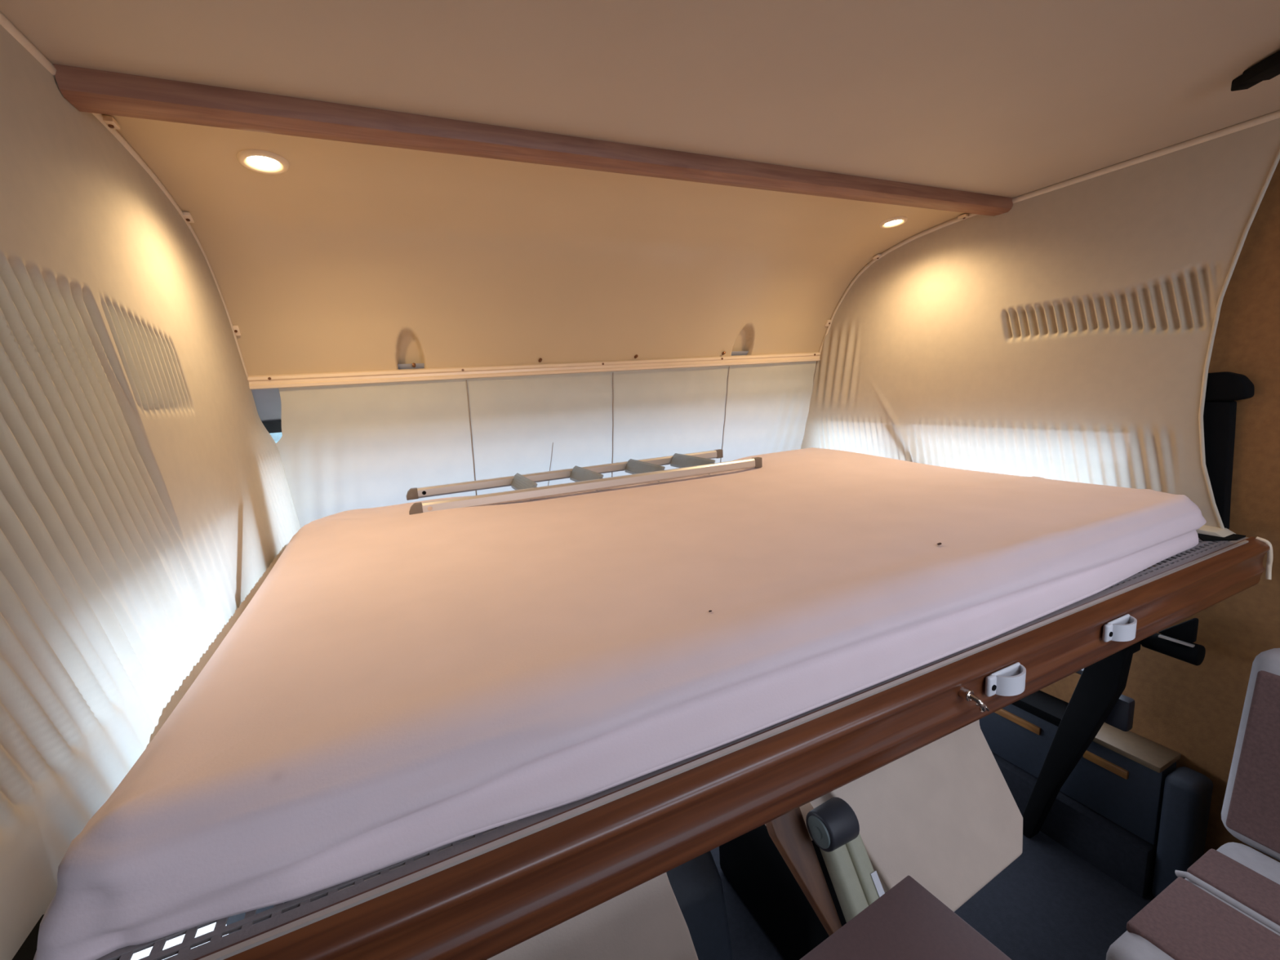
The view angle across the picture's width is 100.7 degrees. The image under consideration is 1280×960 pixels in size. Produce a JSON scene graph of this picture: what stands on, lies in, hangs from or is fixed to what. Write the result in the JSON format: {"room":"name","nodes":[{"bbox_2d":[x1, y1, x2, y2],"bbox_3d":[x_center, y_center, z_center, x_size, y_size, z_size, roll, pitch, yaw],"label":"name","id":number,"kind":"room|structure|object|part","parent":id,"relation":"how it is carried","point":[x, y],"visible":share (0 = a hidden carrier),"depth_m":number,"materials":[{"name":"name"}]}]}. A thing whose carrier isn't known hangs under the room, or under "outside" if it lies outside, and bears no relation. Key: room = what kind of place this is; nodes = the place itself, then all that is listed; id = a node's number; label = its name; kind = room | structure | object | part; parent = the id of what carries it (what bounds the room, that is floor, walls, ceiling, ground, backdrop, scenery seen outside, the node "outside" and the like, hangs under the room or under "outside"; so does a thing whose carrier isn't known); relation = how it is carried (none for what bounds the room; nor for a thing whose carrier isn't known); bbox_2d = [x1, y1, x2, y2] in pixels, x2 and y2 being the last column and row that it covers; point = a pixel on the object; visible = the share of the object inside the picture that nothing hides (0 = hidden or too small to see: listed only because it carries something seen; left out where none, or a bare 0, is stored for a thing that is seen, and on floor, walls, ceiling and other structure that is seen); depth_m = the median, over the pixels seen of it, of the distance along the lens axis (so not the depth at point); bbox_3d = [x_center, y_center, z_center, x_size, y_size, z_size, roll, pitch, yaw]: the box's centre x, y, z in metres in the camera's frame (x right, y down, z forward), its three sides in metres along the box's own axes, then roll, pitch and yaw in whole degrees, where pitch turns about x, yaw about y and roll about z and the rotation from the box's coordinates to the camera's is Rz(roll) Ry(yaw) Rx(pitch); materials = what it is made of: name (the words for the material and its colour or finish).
{"room":"motorhome interior","nodes":[
{"label":"motorhome interior","id":0,"kind":"room"},
{"bbox_2d":[269,432,282,443],"bbox_3d":[-2.951,0.014,8.377,15.209,2.415,1.929,-8,11,-24],"label":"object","id":1,"kind":"structure","parent":0,"point":[276,436],"depth_m":6.91,"materials":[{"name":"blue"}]},
{"bbox_2d":[52,63,1013,375],"bbox_3d":[-0.013,-0.561,1.565,2.196,0.421,0.855,-8,11,-24],"label":"ceiling panel","id":2,"kind":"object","parent":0,"point":[353,256],"depth_m":1.51,"materials":[{"name":"beige plastic"}]},
{"bbox_2d":[235,149,288,174],"bbox_3d":[-0.724,-0.611,1.020,0.084,0.017,0.084,-8,11,-24],"label":"recessed light","id":3,"kind":"object","parent":2,"relation":"in","point":[264,162],"visible":1,"depth_m":1.02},
{"bbox_2d":[251,351,748,422],"bbox_3d":[-0.195,-0.380,2.027,2.196,0.165,0.175,-8,11,-24],"label":"trim","id":4,"kind":"structure","parent":2,"relation":"attached to","point":[268,402],"depth_m":1.63,"materials":[{"name":"grey plastic"}]},
{"bbox_2d":[53,63,1013,216],"bbox_3d":[0.142,-0.689,1.180,2.104,0.038,0.070,-8,11,-24],"label":"trim","id":5,"kind":"structure","parent":2,"relation":"attached to","point":[88,90],"depth_m":0.94,"materials":[{"name":"brown wood"}]},
{"bbox_2d":[247,351,820,390],"bbox_3d":[-0.157,-0.413,1.933,2.104,0.040,0.028,-8,11,-24],"label":"shelf","id":6,"kind":"object","parent":2,"relation":"attached to","point":[344,378],"visible":1,"depth_m":1.79,"materials":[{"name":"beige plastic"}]},
{"bbox_2d":[275,360,816,528],"bbox_3d":[-0.166,-0.155,2.040,2.086,0.505,0.136,-8,11,-24],"label":"blind","id":7,"kind":"object","parent":2,"relation":"attached to","point":[341,448],"visible":0.73,"depth_m":1.88,"materials":[{"name":"fabric"}]},
{"bbox_3d":[-0.848,-0.057,1.735,0.580,0.505,0.133,-8,11,-24],"label":"panel","id":8,"kind":"part","parent":7,"relation":"part of","materials":[{"name":"fabric"}]},
{"bbox_3d":[-0.583,-0.097,1.847,0.004,0.491,0.124,-8,11,-24],"label":"seam cord","id":9,"kind":"part","parent":7,"relation":"part of","materials":[{"name":"white fabric"}]},
{"bbox_3d":[-0.347,-0.129,1.957,0.525,0.505,0.125,-8,11,-24],"label":"panel","id":10,"kind":"part","parent":7,"relation":"part of","materials":[{"name":"fabric"}]},
{"bbox_3d":[-0.340,-0.031,1.993,0.068,0.221,0.004,4,13,38],"label":"pull cord","id":11,"kind":"part","parent":7,"relation":"part of","materials":[{"name":"white fabric"}]},
{"bbox_3d":[-0.108,-0.165,2.060,0.004,0.491,0.116,-8,11,-24],"label":"seam cord","id":12,"kind":"part","parent":7,"relation":"part of","materials":[{"name":"grey fabric"}]},
{"bbox_3d":[0.124,-0.197,2.169,0.517,0.505,0.118,-8,11,-24],"label":"panel","id":13,"kind":"part","parent":7,"relation":"part of","materials":[{"name":"fabric"}]},
{"bbox_3d":[0.358,-0.232,2.273,0.004,0.491,0.118,-8,11,-24],"label":"seam cord","id":14,"kind":"part","parent":7,"relation":"part of","materials":[{"name":"white fabric"}]},
{"bbox_3d":[0.566,-0.261,2.372,0.464,0.505,0.128,-8,11,-24],"label":"panel","id":15,"kind":"part","parent":7,"relation":"part of","materials":[{"name":"fabric"}]},
{"bbox_2d":[879,216,907,228],"bbox_3d":[0.819,-0.833,1.715,0.084,0.017,0.084,-8,11,-24],"label":"recessed light","id":16,"kind":"object","parent":2,"relation":"in","point":[895,221],"visible":1,"depth_m":1.71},
{"bbox_2d":[0,0,1279,197],"bbox_3d":[0.757,-0.535,-0.136,2.196,0.038,2.890,-8,11,-24],"label":"ceiling","id":17,"kind":"structure","parent":0,"point":[1003,98],"depth_m":0.82,"materials":[{"name":"white paint"}]},
{"bbox_2d":[0,11,248,382],"bbox_3d":[-0.504,-0.277,0.167,0.025,0.413,2.934,-8,11,-24],"label":"track","id":18,"kind":"object","parent":17,"relation":"attached to","point":[109,122],"visible":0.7,"depth_m":0.90,"materials":[{"name":"plastic"}]},
{"bbox_2d":[0,24,300,959],"bbox_3d":[-0.808,-0.135,0.920,0.060,0.905,1.606,-8,11,-23],"label":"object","id":19,"kind":"object","parent":18,"relation":"hanging from","point":[146,501],"visible":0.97,"depth_m":0.68,"materials":[{"name":"plastic"}]},
{"bbox_2d":[818,110,1279,358],"bbox_3d":[1.192,-0.612,1.448,0.029,0.413,1.984,-8,11,-24],"label":"track","id":20,"kind":"object","parent":17,"relation":"attached to","point":[1272,116],"visible":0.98,"depth_m":1.38,"materials":[{"name":"plastic"}]},
{"bbox_2d":[800,117,1279,541],"bbox_3d":[1.052,-0.407,1.812,0.087,0.915,1.504,-8,11,-23],"label":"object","id":21,"kind":"object","parent":20,"relation":"hanging from","point":[1068,333],"visible":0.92,"depth_m":1.50,"materials":[{"name":"plastic"}]},
{"bbox_2d":[1231,50,1279,91],"bbox_3d":[1.072,-0.698,0.872,0.044,0.028,0.200,-2,10,11],"label":"bracket","id":22,"kind":"structure","parent":17,"relation":"attached to","point":[1268,68],"depth_m":0.91,"materials":[{"name":"black plastic"}]},
{"bbox_2d":[314,831,1155,959],"bbox_3d":[0.571,1.307,0.866,2.266,0.040,4.430,-8,11,-24],"label":"floor","id":23,"kind":"structure","parent":0,"point":[1050,903],"depth_m":1.43,"materials":[{"name":"carpet"}]},
{"bbox_2d":[337,820,698,959],"bbox_3d":[-0.235,0.903,1.021,0.494,0.803,0.707,-8,11,-24],"label":"seat","id":24,"kind":"object","parent":23,"relation":"on","point":[646,921],"visible":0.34,"depth_m":0.83,"materials":[{"name":"beige leather"}]},
{"bbox_2d":[666,850,733,959],"bbox_3d":[-0.072,0.968,1.620,0.220,0.449,0.946,-8,11,-24],"label":"console","id":25,"kind":"object","parent":23,"relation":"on","point":[696,885],"visible":0.12,"depth_m":1.26,"materials":[{"name":"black plastic"}]},
{"bbox_2d":[719,719,1022,959],"bbox_3d":[0.459,0.805,1.327,0.604,0.803,0.720,-8,11,-24],"label":"seat","id":26,"kind":"object","parent":23,"relation":"on","point":[944,815],"visible":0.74,"depth_m":1.07,"materials":[{"name":"beige leather"}]},
{"bbox_3d":[0.296,0.711,1.006,0.072,0.319,0.224,-8,11,-24],"label":"panel","id":27,"kind":"part","parent":26,"relation":"part of","materials":[{"name":"brown wood"}]},
{"bbox_3d":[0.330,0.650,0.979,0.009,0.054,0.054,-8,11,-24],"label":"knob","id":28,"kind":"part","parent":26,"relation":"part of","materials":[{"name":"grey plastic"}]},
{"bbox_3d":[0.360,0.647,0.997,0.075,0.073,0.074,-8,11,-24],"label":"pivot knob","id":29,"kind":"part","parent":26,"relation":"part of","materials":[{"name":"black plastic"}]},
{"bbox_3d":[0.387,0.766,0.965,0.039,0.190,0.144,-8,11,-24],"label":"armrest","id":30,"kind":"part","parent":26,"relation":"part of","materials":[{"name":"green leather"}]},
{"bbox_3d":[0.417,0.744,0.990,0.038,0.189,0.142,-8,11,-24],"label":"armrest","id":31,"kind":"part","parent":26,"relation":"part of","materials":[{"name":"green leather"}]},
{"bbox_3d":[0.572,0.635,1.152,0.498,0.425,0.328,-8,11,-24],"label":"backrest","id":32,"kind":"part","parent":26,"relation":"part of","materials":[{"name":"beige leather"}]},
{"bbox_2d":[799,875,1011,959],"bbox_3d":[0.327,1.019,0.363,0.620,0.730,0.750,-9,11,-28],"label":"table","id":33,"kind":"object","parent":23,"relation":"on","point":[907,922],"visible":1,"depth_m":0.69,"materials":[{"name":"brown laminate"}]},
{"bbox_2d":[1022,569,1146,838],"bbox_3d":[1.242,0.664,1.510,0.085,0.917,0.224,-8,11,-24],"label":"lift","id":34,"kind":"object","parent":23,"relation":"on","point":[1097,699],"visible":0.73,"depth_m":1.46,"materials":[{"name":"black metal"}]},
{"bbox_3d":[1.233,0.768,1.521,0.050,0.710,0.223,-8,11,-24],"label":"arm","id":35,"kind":"part","parent":34,"relation":"part of","materials":[{"name":"black plastic"}]},
{"bbox_3d":[1.253,0.332,1.398,0.060,0.227,0.100,-8,11,-24],"label":"mounting plate","id":36,"kind":"part","parent":34,"relation":"part of","materials":[{"name":"white plastic"}]},
{"bbox_2d":[1106,648,1279,959],"bbox_3d":[1.373,0.862,0.488,0.657,0.862,1.328,-8,11,-24],"label":"seat","id":37,"kind":"object","parent":23,"relation":"on","point":[1226,906],"visible":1,"depth_m":1.01,"materials":[{"name":"fabric"}]},
{"bbox_2d":[1106,842,1279,959],"bbox_3d":[1.309,0.917,0.453,0.500,0.114,1.306,-8,11,-24],"label":"seat cushion","id":38,"kind":"object","parent":37,"relation":"on","point":[1226,906],"depth_m":0.96,"materials":[{"name":"fabric"}]},
{"bbox_3d":[1.233,0.874,0.420,0.197,0.020,1.282,-8,11,-24],"label":"seat panel","id":39,"kind":"part","parent":37,"relation":"part of","materials":[{"name":"brown fabric"}]},
{"bbox_3d":[1.395,0.850,0.493,0.105,0.020,1.282,-8,11,-24],"label":"seat panel","id":40,"kind":"part","parent":37,"relation":"part of","materials":[{"name":"brown fabric"}]},
{"bbox_3d":[1.584,0.641,0.555,0.162,0.424,1.328,-8,11,-24],"label":"backrest","id":41,"kind":"part","parent":37,"relation":"part of","materials":[{"name":"fabric"}]},
{"bbox_3d":[1.534,0.647,0.534,0.070,0.346,1.290,-8,11,-24],"label":"panel","id":42,"kind":"part","parent":37,"relation":"part of","materials":[{"name":"brown fabric"}]},
{"bbox_2d":[813,159,1279,862],"bbox_3d":[1.604,0.201,0.959,0.035,1.970,3.950,-8,11,-24],"label":"wall","id":43,"kind":"structure","parent":0,"point":[1194,712],"depth_m":1.27,"materials":[{"name":"brown wood"}]},
{"bbox_2d":[1075,668,1084,674],"bbox_3d":[1.102,0.161,2.000,0.082,0.755,1.150,-8,11,-24],"label":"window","id":44,"kind":"structure","parent":43,"relation":"in","point":[1080,672],"depth_m":1.62,"materials":[{"name":"glass"}]},
{"bbox_2d":[979,690,1213,897],"bbox_3d":[1.177,0.862,1.918,0.128,0.395,1.240,-8,11,-24],"label":"door","id":45,"kind":"structure","parent":43,"relation":"in","point":[1126,808],"depth_m":1.49,"materials":[{"name":"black plastic"}]},
{"bbox_3d":[1.216,0.774,1.712,0.011,0.024,0.140,-8,11,-24],"label":"wooden pull","id":46,"kind":"part","parent":45,"relation":"part of","materials":[{"name":"orange wood"}]},
{"bbox_3d":[1.161,0.981,1.970,0.110,0.145,1.165,-8,11,-24],"label":"door sill","id":47,"kind":"part","parent":45,"relation":"part of","materials":[{"name":"plastic"}]},
{"bbox_3d":[1.162,0.793,1.943,0.080,0.225,1.165,-8,11,-24],"label":"door panel","id":48,"kind":"part","parent":45,"relation":"part of","materials":[{"name":"blue plastic"}]},
{"bbox_3d":[1.316,0.803,1.500,0.011,0.024,0.104,-8,11,-24],"label":"wooden pull","id":49,"kind":"part","parent":45,"relation":"part of","materials":[{"name":"orange wood"}]},
{"bbox_3d":[1.423,0.945,1.394,0.095,0.380,0.070,-8,11,-24],"label":"post","id":50,"kind":"part","parent":45,"relation":"part of","materials":[{"name":"blue plastic"}]},
{"bbox_2d":[1140,617,1205,666],"bbox_3d":[1.369,0.384,1.344,0.124,0.115,0.108,-8,11,-24],"label":"strut mount","id":51,"kind":"object","parent":43,"relation":"attached to","point":[1177,641],"visible":0.91,"depth_m":1.31,"materials":[{"name":"black plastic"}]},
{"bbox_2d":[1203,371,1254,528],"bbox_3d":[1.379,-0.068,1.277,0.042,0.377,0.102,-8,11,-24],"label":"guide","id":52,"kind":"object","parent":43,"relation":"attached to","point":[1223,390],"visible":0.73,"depth_m":1.25,"materials":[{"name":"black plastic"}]},
{"bbox_3d":[1.382,-0.036,1.289,0.036,0.310,0.090,-8,11,-24],"label":"post","id":53,"kind":"part","parent":52,"relation":"part of","materials":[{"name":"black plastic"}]},
{"bbox_3d":[-0.413,0.491,0.051,0.035,1.970,3.950,-8,11,-24],"label":"wall","id":54,"kind":"structure","parent":0,"visible":0},
{"bbox_2d":[226,901,290,933],"bbox_3d":[-0.880,0.487,1.163,0.095,0.995,1.240,-8,11,-24],"label":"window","id":55,"kind":"structure","parent":54,"relation":"in","point":[232,919],"depth_m":1.07,"materials":[{"name":"glass"}]},
{"bbox_2d":[12,533,1273,959],"bbox_3d":[0.165,0.232,1.394,2.115,0.112,1.422,-8,11,-24],"label":"bed","id":56,"kind":"object","parent":54,"relation":"attached to","point":[480,897],"visible":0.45,"depth_m":0.58,"materials":[{"name":"brown wood"}]},
{"bbox_3d":[-0.497,0.391,0.420,0.085,0.002,0.112,-8,11,-24],"label":"corner plate","id":57,"kind":"part","parent":56,"relation":"part of","materials":[{"name":"black plastic"}]},
{"bbox_2d":[33,447,1206,959],"bbox_3d":[0.161,0.118,1.380,2.016,0.122,1.355,-8,11,-24],"label":"mattress","id":58,"kind":"object","parent":56,"relation":"on","point":[398,686],"visible":0.9,"depth_m":0.71,"materials":[{"name":"white fabric"}]},
{"bbox_2d":[406,448,762,515],"bbox_3d":[-0.146,-0.015,1.860,1.238,0.050,0.344,-8,11,-24],"label":"ladder","id":59,"kind":"object","parent":58,"relation":"on","point":[588,478],"visible":0.96,"depth_m":1.80,"materials":[{"name":"metal"}]},
{"bbox_3d":[-0.212,-0.032,2.002,1.194,0.033,0.022,-8,11,-24],"label":"rail","id":60,"kind":"part","parent":59,"relation":"part of","materials":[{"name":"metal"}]},
{"bbox_2d":[958,686,989,711],"bbox_3d":[0.481,0.318,0.763,0.041,0.034,0.023,1,11,26],"label":"chrome hook","id":61,"kind":"object","parent":56,"relation":"hanging from","point":[965,693],"visible":1,"depth_m":0.76,"materials":[{"name":"silver metal"}]},
{"bbox_3d":[0.482,0.320,0.758,0.023,0.028,0.015,-1,10,13],"label":"hook arm","id":62,"kind":"part","parent":61,"relation":"part of","materials":[{"name":"silver metal"}]},
{"bbox_2d":[984,662,1026,697],"bbox_3d":[0.553,0.302,0.795,0.080,0.033,0.024,-8,11,-24],"label":"plastic catch","id":63,"kind":"object","parent":56,"relation":"attached to","point":[1009,681],"visible":1,"depth_m":0.79,"materials":[{"name":"white plastic"}]},
{"bbox_2d":[1102,613,1137,642],"bbox_3d":[0.842,0.261,0.925,0.080,0.033,0.024,-8,11,-24],"label":"plastic catch","id":64,"kind":"object","parent":56,"relation":"attached to","point":[1122,628],"visible":1,"depth_m":0.92,"materials":[{"name":"white plastic"}]},
{"bbox_3d":[1.319,0.129,1.241,0.105,0.002,0.105,-8,11,-24],"label":"corner plate","id":65,"kind":"part","parent":56,"relation":"part of","materials":[{"name":"black plastic"}]},
{"bbox_3d":[1.407,0.176,1.197,0.013,0.094,0.034,-8,11,-24],"label":"trim","id":66,"kind":"part","parent":56,"relation":"part of","materials":[{"name":"beige plastic"}]},
{"label":"outside","id":67,"kind":"structure","parent":0,"visible":0},
{"bbox_2d":[130,922,228,959],"bbox_3d":[-0.852,1.503,4.087,24.000,0.150,24.000,-8,11,-24],"label":"ground","id":68,"kind":"structure","parent":67,"point":[143,953],"depth_m":2.11,"materials":[{"name":"white"}]},
{"bbox_3d":[-0.333,0.688,2.676,2.196,0.670,0.040,-8,11,-24],"label":"wall","id":69,"kind":"structure","parent":0,"visible":0},
{"bbox_2d":[262,420,281,433],"bbox_3d":[-0.283,0.019,2.351,2.196,0.750,0.452,-8,11,-24],"label":"window","id":70,"kind":"structure","parent":69,"relation":"in","point":[275,426],"depth_m":1.67,"materials":[{"name":"glass"}]}
]}

